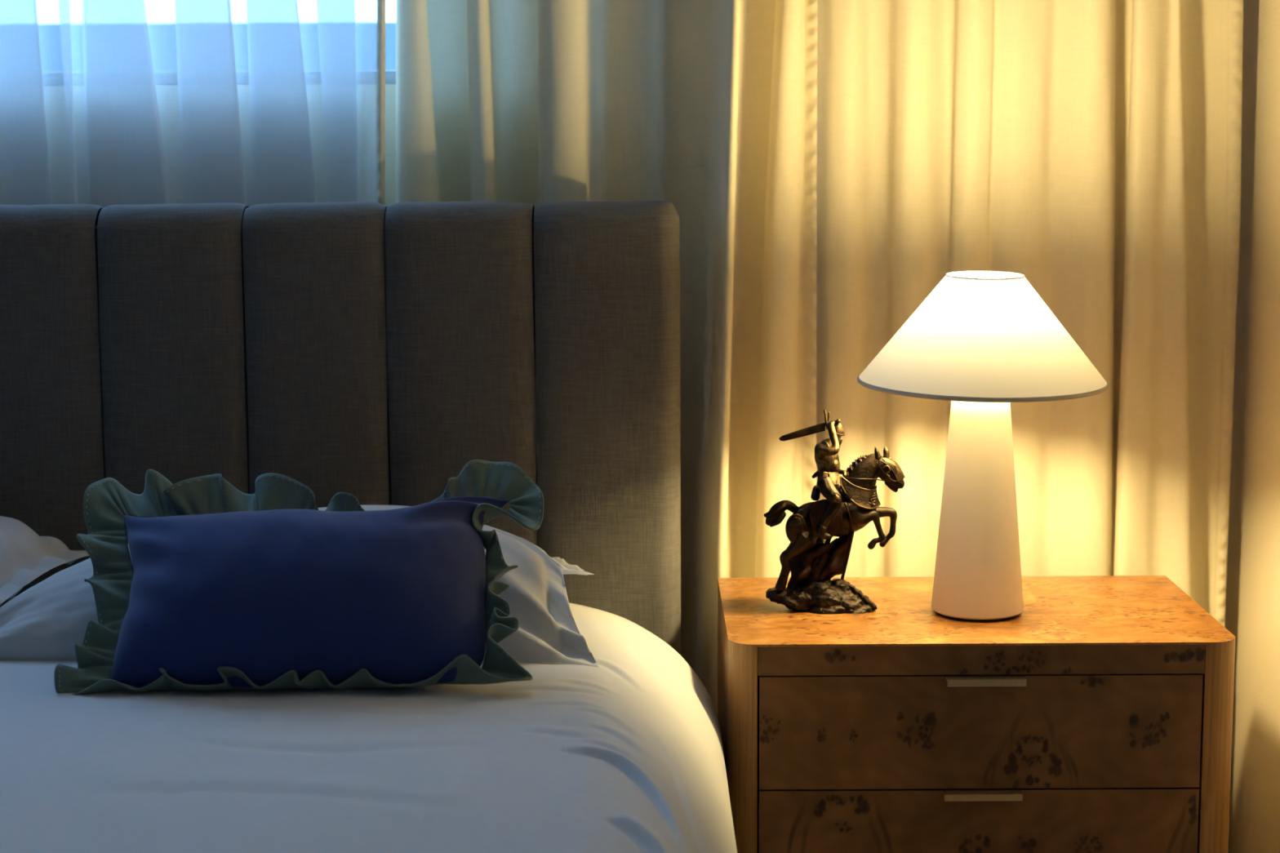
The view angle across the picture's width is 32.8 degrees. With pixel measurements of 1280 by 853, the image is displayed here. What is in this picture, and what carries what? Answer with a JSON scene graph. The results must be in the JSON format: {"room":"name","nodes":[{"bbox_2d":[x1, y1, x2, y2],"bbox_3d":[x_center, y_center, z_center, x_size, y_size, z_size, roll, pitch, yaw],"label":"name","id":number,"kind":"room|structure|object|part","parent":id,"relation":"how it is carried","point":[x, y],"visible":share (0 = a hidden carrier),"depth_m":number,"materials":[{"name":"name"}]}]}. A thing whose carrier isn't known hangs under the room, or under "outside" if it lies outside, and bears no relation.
{"room":"bedroom","nodes":[
{"label":"bedroom","id":0,"kind":"room"},
{"bbox_2d":[385,84,395,205],"bbox_3d":[-0.857,-0.633,3.313,3.493,2.800,0.200,0,8,0],"label":"wall","id":1,"kind":"structure","parent":0,"point":[390,89],"depth_m":3.24,"materials":[{"name":"paint"}]},
{"bbox_2d":[0,0,386,207],"bbox_3d":[-1.429,-0.584,3.125,2.150,2.720,0.123,0,8,0],"label":"sheer curtain","id":2,"kind":"object","parent":1,"relation":"hanging from","point":[104,103],"visible":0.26,"depth_m":3.17,"materials":[{"name":"beige fabric"}]},
{"bbox_2d":[385,70,395,84],"bbox_3d":[-1.201,-1.198,3.228,2.210,1.375,0.050,0,8,0],"label":"window","id":3,"kind":"structure","parent":1,"relation":"in","point":[390,75],"depth_m":3.30,"materials":[{"name":"grey paint"}]},
{"bbox_2d":[1224,0,1279,852],"bbox_3d":[0.951,-0.321,1.051,0.120,3.000,4.770,0,8,0],"label":"curtain","id":4,"kind":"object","parent":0,"point":[1252,593],"depth_m":3.15,"materials":[{"name":"fabric"}]},
{"bbox_3d":[-0.848,1.124,1.255,3.493,0.100,4.770,0,8,0],"label":"floor","id":5,"kind":"structure","parent":0,"visible":0},
{"bbox_2d":[0,200,680,655],"bbox_3d":[-0.729,0.397,2.074,1.572,1.136,2.095,0,8,0],"label":"headboard","id":6,"kind":"object","parent":5,"relation":"on","point":[370,352],"visible":0.54,"depth_m":2.96,"materials":[{"name":"beige fabric"}]},
{"bbox_2d":[0,596,737,852],"bbox_3d":[-0.715,0.579,1.965,1.640,0.458,2.129,0,8,0],"label":"duvet","id":7,"kind":"object","parent":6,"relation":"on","point":[624,754],"visible":0.64,"depth_m":2.15,"materials":[{"name":"white fabric"}]},
{"bbox_2d":[0,515,89,604],"bbox_3d":[-1.107,0.163,2.800,0.765,0.133,0.300,0,8,0],"label":"pillow","id":8,"kind":"object","parent":7,"relation":"on","point":[25,555],"visible":0.96,"depth_m":2.79,"materials":[{"name":"white fabric"}]},
{"bbox_2d":[53,459,544,695],"bbox_3d":[-0.381,0.168,2.478,0.539,0.224,0.263,0,8,0],"label":"cushion","id":9,"kind":"object","parent":7,"relation":"on","point":[222,587],"visible":1,"depth_m":2.40,"materials":[{"name":"blue fabric"}]},
{"bbox_2d":[0,504,598,667],"bbox_3d":[-0.428,0.187,2.647,0.761,0.152,0.295,0,8,0],"label":"pillow","id":10,"kind":"object","parent":7,"relation":"on","point":[46,621],"visible":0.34,"depth_m":2.56,"materials":[{"name":"white fabric"}]},
{"bbox_2d":[520,537,594,575],"bbox_3d":[-0.382,0.172,2.852,0.649,0.100,0.200,0,8,0],"label":"pillow","id":11,"kind":"object","parent":7,"relation":"on","point":[567,568],"visible":0.09,"depth_m":2.79,"materials":[{"name":"white fabric"}]},
{"bbox_2d":[717,575,1235,852],"bbox_3d":[0.421,0.534,2.870,0.622,0.600,0.400,0,8,0],"label":"nightstand","id":12,"kind":"object","parent":5,"relation":"on","point":[1097,717],"visible":1,"depth_m":2.67,"materials":[{"name":"brown wood"}]},
{"bbox_3d":[0.119,0.533,2.901,0.018,0.597,0.338,0,8,0],"label":"panel","id":13,"kind":"part","parent":12,"relation":"part of","materials":[{"name":"brown wood"}]},
{"bbox_3d":[0.127,0.560,2.709,0.034,0.597,0.050,0,8,0],"label":"corner post","id":14,"kind":"part","parent":12,"relation":"part of","materials":[{"name":"brown wood"}]},
{"bbox_2d":[763,409,905,614],"bbox_3d":[0.252,0.107,2.816,0.184,0.261,0.070,0,8,0],"label":"figurine","id":15,"kind":"object","parent":12,"relation":"on","point":[847,508],"visible":1,"depth_m":2.80,"materials":[{"name":"brown metal"}]},
{"bbox_3d":[0.235,0.068,2.793,0.018,0.019,0.011,4,9,28],"label":"skirt plate","id":16,"kind":"part","parent":15,"relation":"part of","materials":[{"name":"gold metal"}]},
{"bbox_3d":[0.251,0.067,2.797,0.019,0.017,0.011,-6,10,-35],"label":"skirt plate","id":17,"kind":"part","parent":15,"relation":"part of","materials":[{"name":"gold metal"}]},
{"bbox_3d":[0.285,0.072,2.801,0.056,0.021,0.016,-5,10,-32],"label":"armour trim","id":18,"kind":"part","parent":15,"relation":"part of","materials":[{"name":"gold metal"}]},
{"bbox_3d":[0.284,0.084,2.800,0.055,0.044,0.029,0,8,0],"label":"armour trim","id":19,"kind":"part","parent":15,"relation":"part of","materials":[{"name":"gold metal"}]},
{"bbox_3d":[0.419,0.238,2.834,0.622,0.002,0.388,0,8,0],"label":"panel","id":20,"kind":"part","parent":12,"relation":"part of","materials":[{"name":"brown wood"}]},
{"bbox_3d":[0.416,0.515,2.687,0.539,0.141,0.018,0,8,0],"label":"drawer","id":21,"kind":"part","parent":12,"relation":"part of","materials":[{"name":"brown wood"}]},
{"bbox_3d":[0.415,0.373,2.667,0.539,0.141,0.018,0,8,0],"label":"drawer","id":22,"kind":"part","parent":12,"relation":"part of","materials":[{"name":"brown wood"}]},
{"bbox_3d":[0.415,0.283,2.654,0.544,0.036,0.018,0,8,0],"label":"rail","id":23,"kind":"part","parent":12,"relation":"part of","materials":[{"name":"brown wood"}]},
{"bbox_2d":[857,271,1108,622],"bbox_3d":[0.435,0.022,2.776,0.316,0.440,0.315,0,8,0],"label":"table lamp","id":24,"kind":"object","parent":12,"relation":"on","point":[980,342],"visible":1,"depth_m":2.71,"materials":[{"name":"white fabric"}]},
{"bbox_3d":[0.434,-0.123,2.755,0.313,0.139,0.313,0,8,0],"label":"lamp shade","id":25,"kind":"part","parent":24,"relation":"part of","materials":[{"name":"fabric"}]},
{"bbox_3d":[0.433,-0.158,2.751,0.052,0.076,0.052,0,8,0],"label":"bulb","id":26,"kind":"part","parent":24,"relation":"part of","materials":[{"name":"white glass"}]},
{"bbox_3d":[0.419,0.451,2.671,0.095,0.008,0.028,0,8,0],"label":"handle","id":27,"kind":"part","parent":12,"relation":"part of","materials":[{"name":"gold metal"}]},
{"bbox_3d":[0.420,0.309,2.650,0.095,0.008,0.028,0,8,0],"label":"handle","id":28,"kind":"part","parent":12,"relation":"part of","materials":[{"name":"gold metal"}]},
{"bbox_3d":[0.710,0.557,2.709,0.043,0.597,0.050,0,8,0],"label":"corner post","id":29,"kind":"part","parent":12,"relation":"part of","materials":[{"name":"brown wood"}]},
{"bbox_3d":[-0.863,-1.747,0.847,3.493,0.100,4.770,0,8,0],"label":"ceiling","id":30,"kind":"structure","parent":0,"visible":0},
{"bbox_2d":[395,0,817,715],"bbox_3d":[-0.065,-0.581,3.058,0.632,2.720,0.193,1,8,6],"label":"drape","id":31,"kind":"object","parent":30,"relation":"hanging from","point":[708,108],"visible":0.48,"depth_m":3.13,"materials":[{"name":"beige fabric"}]},
{"bbox_2d":[816,0,1243,626],"bbox_3d":[0.552,-0.589,3.093,0.624,2.720,0.069,0,8,0],"label":"drape","id":32,"kind":"object","parent":30,"relation":"hanging from","point":[1089,151],"visible":0.57,"depth_m":3.13,"materials":[{"name":"beige fabric"}]},
{"label":"outside","id":33,"kind":"structure","parent":0,"visible":0},
{"bbox_3d":[-0.745,0.863,4.147,7.500,0.200,1.030,0,8,0],"label":"ground","id":34,"kind":"structure","parent":33,"visible":0},
{"bbox_2d":[385,21,395,70],"bbox_3d":[-0.750,0.020,4.649,7.500,1.730,0.200,0,8,0],"label":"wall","id":35,"kind":"structure","parent":34,"relation":"on","point":[390,26],"depth_m":4.43,"materials":[{"name":"blue"}]}
]}

